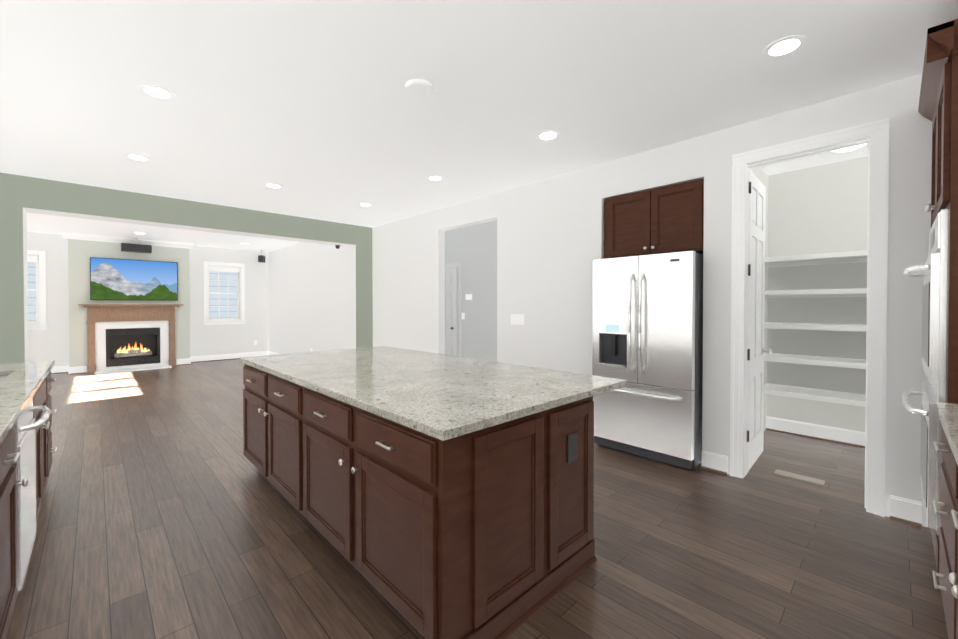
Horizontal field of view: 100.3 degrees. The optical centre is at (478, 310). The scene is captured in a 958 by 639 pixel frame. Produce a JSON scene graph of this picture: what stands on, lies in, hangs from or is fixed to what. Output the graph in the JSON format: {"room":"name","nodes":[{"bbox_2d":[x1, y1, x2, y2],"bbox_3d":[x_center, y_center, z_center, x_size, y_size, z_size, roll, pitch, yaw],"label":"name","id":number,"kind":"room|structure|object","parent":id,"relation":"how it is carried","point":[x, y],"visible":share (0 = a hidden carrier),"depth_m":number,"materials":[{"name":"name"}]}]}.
{"room":"kitchen","nodes":[
{"label":"kitchen","id":0,"kind":"room"},
{"bbox_2d":[68,239,189,366],"bbox_3d":[-7.383,-0.129,8.544,1.920,2.740,0.318,-1,1,-44],"label":"wall","id":1,"kind":"structure","parent":0,"point":[81,253],"depth_m":8.06,"materials":[{"name":"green paint"}]},
{"bbox_2d":[66,365,70,374],"bbox_3d":[-8.055,1.178,7.851,0.032,0.142,0.292,-1,1,-44],"label":"baseboard","id":2,"kind":"structure","parent":1,"relation":"attached to","point":[68,369],"depth_m":7.78,"materials":[{"name":"white wood"}]},
{"bbox_2d":[62,232,193,248],"bbox_3d":[-7.357,-1.443,8.503,2.070,0.110,0.395,-1,1,-44],"label":"crown molding","id":3,"kind":"structure","parent":1,"relation":"attached to","point":[75,236],"depth_m":8.27,"materials":[{"name":"white wood"}]},
{"bbox_2d":[90,257,177,300],"bbox_3d":[-7.225,-0.632,8.432,1.400,0.850,0.045,-1,1,-44],"label":"screen","id":4,"kind":"object","parent":1,"relation":"attached to","point":[119,279],"visible":0.94,"depth_m":8.38,"materials":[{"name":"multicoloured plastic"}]},
{"bbox_2d":[188,357,192,364],"bbox_3d":[-6.648,1.163,9.203,0.032,0.142,0.292,-1,1,-44],"label":"baseboard","id":5,"kind":"structure","parent":1,"relation":"attached to","point":[190,360],"depth_m":9.11,"materials":[{"name":"white wood"}]},
{"bbox_2d":[27,232,268,366],"bbox_3d":[-7.521,-0.131,8.746,5.560,2.740,0.160,-1,1,-44],"label":"wall","id":6,"kind":"structure","parent":0,"point":[51,342],"depth_m":9.47,"materials":[{"name":"white paint"}]},
{"bbox_2d":[27,250,47,329],"bbox_3d":[-8.762,-0.379,7.508,0.910,1.525,0.200,-1,1,-44],"label":"window","id":7,"kind":"structure","parent":6,"relation":"in","point":[38,258],"depth_m":7.72,"materials":[{"name":"white"}]},
{"bbox_2d":[51,366,66,373],"bbox_3d":[-8.752,1.183,7.444,1.600,0.142,0.032,-1,1,-44],"label":"baseboard","id":8,"kind":"structure","parent":6,"relation":"attached to","point":[56,369],"depth_m":7.89,"materials":[{"name":"white wood"}]},
{"bbox_2d":[203,261,245,324],"bbox_3d":[-6.296,-0.407,9.878,0.910,1.525,0.200,-1,1,-44],"label":"window","id":9,"kind":"structure","parent":6,"relation":"in","point":[237,268],"depth_m":9.86,"materials":[{"name":"white"}]},
{"bbox_2d":[187,351,266,362],"bbox_3d":[-6.178,1.154,9.918,1.700,0.142,0.032,-1,1,-44],"label":"baseboard","id":10,"kind":"structure","parent":6,"relation":"attached to","point":[206,358],"depth_m":9.84,"materials":[{"name":"white wood"}]},
{"bbox_2d":[0,172,372,363],"bbox_3d":[-4.050,-0.092,5.387,5.850,2.740,0.306,-1,1,-44],"label":"wall","id":11,"kind":"structure","parent":0,"point":[18,193],"depth_m":4.97,"materials":[{"name":"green paint"}]},
{"bbox_2d":[268,242,347,353],"bbox_3d":[-3.910,-0.133,8.914,0.120,2.740,4.600,-1,1,-44],"label":"wall","id":12,"kind":"structure","parent":0,"point":[307,297],"depth_m":8.57,"materials":[{"name":"white paint"}]},
{"bbox_2d":[267,351,277,354],"bbox_3d":[-3.969,1.166,8.880,0.032,0.142,4.590,-1,1,-44],"label":"baseboard","id":13,"kind":"structure","parent":12,"relation":"attached to","point":[268,352],"depth_m":10.33,"materials":[{"name":"white wood"}]},
{"bbox_2d":[445,220,496,361],"bbox_3d":[0.357,-0.106,6.567,0.100,2.740,4.900,-1,1,-44],"label":"wall","id":14,"kind":"structure","parent":0,"point":[472,249],"depth_m":6.89,"materials":[{"name":"grey paint"}]},
{"bbox_2d":[445,268,457,355],"bbox_3d":[-0.688,0.237,7.495,0.105,2.020,0.760,-1,1,-44],"label":"hall door","id":15,"kind":"structure","parent":14,"relation":"in","point":[451,311],"depth_m":7.34,"materials":[{"name":"grey paint"}]},
{"bbox_2d":[445,262,460,356],"bbox_3d":[-0.651,0.196,7.529,0.024,2.115,0.930,-1,1,-44],"label":"door frame","id":16,"kind":"structure","parent":14,"relation":"attached to","point":[451,265],"depth_m":7.21,"materials":[{"name":"grey paint"}]},
{"bbox_2d":[466,294,471,299],"bbox_3d":[-0.177,-0.231,7.030,0.025,0.100,0.150,-1,1,-44],"label":"switch plate","id":17,"kind":"object","parent":14,"relation":"attached to","point":[468,296],"depth_m":7.01,"materials":[{"name":"white plastic"}]},
{"bbox_2d":[6,359,947,638],"bbox_3d":[-2.585,1.331,5.142,7.900,0.100,12.900,-1,1,-44],"label":"floor","id":18,"kind":"structure","parent":0,"point":[168,509],"depth_m":2.21,"materials":[{"name":"brown wood"}]},
{"bbox_2d":[0,360,56,638],"bbox_3d":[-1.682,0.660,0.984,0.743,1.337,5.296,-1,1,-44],"label":"base cabinet","id":19,"kind":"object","parent":18,"relation":"on","point":[26,413],"depth_m":1.79,"materials":[{"name":"brown wood"}]},
{"bbox_2d":[78,304,183,373],"bbox_3d":[-7.242,0.560,8.408,1.648,1.365,0.600,-1,1,-44],"label":"fireplace","id":20,"kind":"object","parent":18,"relation":"on","point":[144,339],"visible":1,"depth_m":8.41,"materials":[{"name":"brown wood"}]},
{"bbox_2d":[241,362,597,638],"bbox_3d":[-0.674,0.870,2.669,1.065,0.880,2.624,-1,1,-44],"label":"kitchen island","id":21,"kind":"object","parent":18,"relation":"on","point":[427,495],"depth_m":1.72,"materials":[{"name":"brown wood"}]},
{"bbox_2d":[239,346,626,441],"bbox_3d":[-0.560,0.411,2.778,1.340,0.036,2.660,-1,1,-44],"label":"island countertop","id":22,"kind":"structure","parent":21,"relation":"on","point":[448,396],"depth_m":2.15,"materials":[{"name":"grey stone"}]},
{"bbox_2d":[592,251,702,469],"bbox_3d":[1.692,0.409,3.791,0.989,1.775,0.884,-1,1,-44],"label":"refrigerator","id":23,"kind":"object","parent":18,"relation":"on","point":[647,336],"visible":0.85,"depth_m":3.41,"materials":[{"name":"silver metal"}]},
{"bbox_2d":[774,469,824,485],"bbox_3d":[2.495,1.300,3.117,0.100,0.008,0.300,-1,1,-44],"label":"floor vent","id":24,"kind":"object","parent":18,"relation":"in","point":[800,477],"visible":1,"depth_m":3.10,"materials":[{"name":"beige metal"}]},
{"bbox_2d":[902,19,957,572],"bbox_3d":[2.526,0.049,1.866,1.001,2.540,0.746,-1,1,-44],"label":"tall cabinet","id":25,"kind":"object","parent":18,"relation":"on","point":[938,103],"visible":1,"depth_m":1.82,"materials":[{"name":"brown wood"}]},
{"bbox_2d":[932,402,957,638],"bbox_3d":[1.487,0.823,0.824,2.097,1.015,0.671,-1,1,-44],"label":"base cabinet","id":26,"kind":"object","parent":18,"relation":"on","point":[947,413],"depth_m":1.47,"materials":[{"name":"brown wood"}]},
{"bbox_2d":[0,0,957,251],"bbox_3d":[-2.585,-1.509,5.109,7.900,0.100,12.900,-1,1,-44],"label":"ceiling","id":27,"kind":"structure","parent":0,"point":[315,109],"depth_m":2.57,"materials":[{"name":"white paint"}]},
{"bbox_2d":[121,238,151,253],"bbox_3d":[-7.133,-1.351,8.328,0.480,0.290,0.200,-1,1,-44],"label":"speaker","id":28,"kind":"object","parent":27,"relation":"attached to","point":[134,248],"visible":1,"depth_m":8.26},
{"bbox_2d":[125,154,150,161],"bbox_3d":[-3.220,-1.439,3.779,0.189,0.007,0.189,0,1,25],"label":"recessed light","id":29,"kind":"object","parent":27,"relation":"in","point":[137,157],"depth_m":3.76,"materials":[{"name":"white plastic"}]},
{"bbox_2d":[138,84,175,99],"bbox_3d":[-2.104,-1.426,2.618,0.189,0.007,0.189,1,1,40],"label":"recessed light","id":30,"kind":"object","parent":27,"relation":"in","point":[155,91],"depth_m":2.61,"materials":[{"name":"white plastic"}]},
{"bbox_2d":[258,250,264,262],"bbox_3d":[-5.533,-1.367,10.184,0.120,0.300,0.130,0,1,1],"label":"speaker","id":31,"kind":"object","parent":27,"relation":"attached to","point":[261,258],"visible":1,"depth_m":10.12},
{"bbox_2d":[264,183,282,187],"bbox_3d":[-2.396,-1.450,4.668,0.189,0.007,0.189,1,1,37],"label":"recessed light","id":32,"kind":"object","parent":27,"relation":"in","point":[272,185],"depth_m":4.64,"materials":[{"name":"white"}]},
{"bbox_2d":[358,203,371,206],"bbox_3d":[-1.579,-1.460,5.550,0.189,0.007,0.189,1,1,37],"label":"recessed light","id":33,"kind":"object","parent":27,"relation":"in","point":[360,204],"depth_m":5.52,"materials":[{"name":"white"}]},
{"bbox_2d":[405,78,433,97],"bbox_3d":[-0.380,-1.414,2.556,0.180,0.030,0.180,-1,1,-44],"label":"smoke detector","id":34,"kind":"object","parent":27,"relation":"attached to","point":[420,88],"visible":1,"depth_m":2.52,"materials":[{"name":"white plastic"}]},
{"bbox_2d":[427,175,443,180],"bbox_3d":[-0.478,-1.446,4.389,0.189,0.007,0.189,1,1,40],"label":"recessed light","id":35,"kind":"object","parent":27,"relation":"in","point":[432,177],"depth_m":4.38,"materials":[{"name":"white"}]},
{"bbox_2d":[537,130,559,140],"bbox_3d":[0.568,-1.434,3.286,0.189,0.007,0.189,1,1,40],"label":"recessed light","id":36,"kind":"object","parent":27,"relation":"in","point":[546,135],"depth_m":3.28,"materials":[{"name":"white"}]},
{"bbox_2d":[763,35,806,57],"bbox_3d":[1.649,-1.421,2.162,0.189,0.007,0.189,0,1,22],"label":"recessed light","id":37,"kind":"object","parent":27,"relation":"in","point":[783,46],"depth_m":2.15,"materials":[{"name":"white"}]},
{"bbox_2d":[834,144,865,151],"bbox_3d":[3.022,-1.426,3.273,0.360,0.230,0.360,-1,1,-44],"label":"ceiling light","id":38,"kind":"object","parent":27,"relation":"attached to","point":[848,149],"visible":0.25,"depth_m":3.27,"materials":[{"name":"white plastic"}]},
{"bbox_2d":[372,74,932,526],"bbox_3d":[0.658,-0.083,4.623,0.120,2.740,7.320,-1,1,-44],"label":"wall","id":39,"kind":"structure","parent":0,"point":[550,240],"depth_m":3.61,"materials":[{"name":"white paint"}]},
{"bbox_2d":[511,314,524,324],"bbox_3d":[0.463,0.111,4.734,0.009,0.122,0.202,-1,1,-44],"label":"switch plate","id":40,"kind":"object","parent":39,"relation":"attached to","point":[517,319],"depth_m":4.73,"materials":[{"name":"white plastic"}]},
{"bbox_2d":[747,170,772,472],"bbox_3d":[2.347,0.087,3.426,0.714,2.410,0.179,-1,1,-44],"label":"pantry door","id":41,"kind":"structure","parent":39,"relation":"in","point":[756,275],"depth_m":3.40,"materials":[{"name":"white wood"}]},
{"bbox_2d":[730,118,888,516],"bbox_3d":[2.331,0.050,2.883,0.168,2.513,0.856,-1,1,-44],"label":"door frame","id":42,"kind":"structure","parent":39,"relation":"attached to","point":[875,135],"depth_m":2.63,"materials":[{"name":"white wood"}]},
{"bbox_2d":[753,166,768,430],"bbox_3d":[2.823,-0.077,4.109,0.650,2.740,0.100,-1,1,-44],"label":"wall","id":43,"kind":"structure","parent":0,"point":[758,171],"depth_m":4.29,"materials":[{"name":"white paint"}]},
{"bbox_2d":[769,156,867,431],"bbox_3d":[3.728,-0.073,3.752,0.100,2.740,1.870,-1,1,-44],"label":"wall","id":44,"kind":"structure","parent":0,"point":[819,209],"depth_m":4.01,"materials":[{"name":"white paint"}]},
{"bbox_2d":[766,416,864,447],"bbox_3d":[3.680,1.226,3.721,0.032,0.142,1.670,-1,1,-44],"label":"baseboard","id":45,"kind":"structure","parent":44,"relation":"attached to","point":[815,431],"depth_m":4.02,"materials":[{"name":"white wood"}]},
{"label":"outside","id":46,"kind":"structure","parent":0,"visible":0},
{"bbox_2d":[27,262,35,321],"bbox_3d":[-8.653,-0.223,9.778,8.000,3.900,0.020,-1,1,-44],"label":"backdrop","id":47,"kind":"structure","parent":46,"point":[32,293],"depth_m":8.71,"materials":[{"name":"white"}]},
{"bbox_3d":[1.918,-0.076,3.990,0.820,2.740,1.180,-1,1,-44],"label":"wall","id":48,"kind":"structure","parent":0,"visible":0},
{"bbox_2d":[604,179,703,258],"bbox_3d":[1.764,-0.801,3.846,0.690,0.594,0.908,-1,1,-44],"label":"upper cabinet","id":49,"kind":"object","parent":48,"relation":"attached to","point":[667,219],"visible":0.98,"depth_m":3.58,"materials":[{"name":"brown wood"}]},
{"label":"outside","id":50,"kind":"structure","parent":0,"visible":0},
{"bbox_2d":[209,271,236,317],"bbox_3d":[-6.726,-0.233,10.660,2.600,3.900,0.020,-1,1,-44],"label":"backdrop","id":51,"kind":"structure","parent":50,"point":[230,283],"depth_m":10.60,"materials":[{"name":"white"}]}
]}

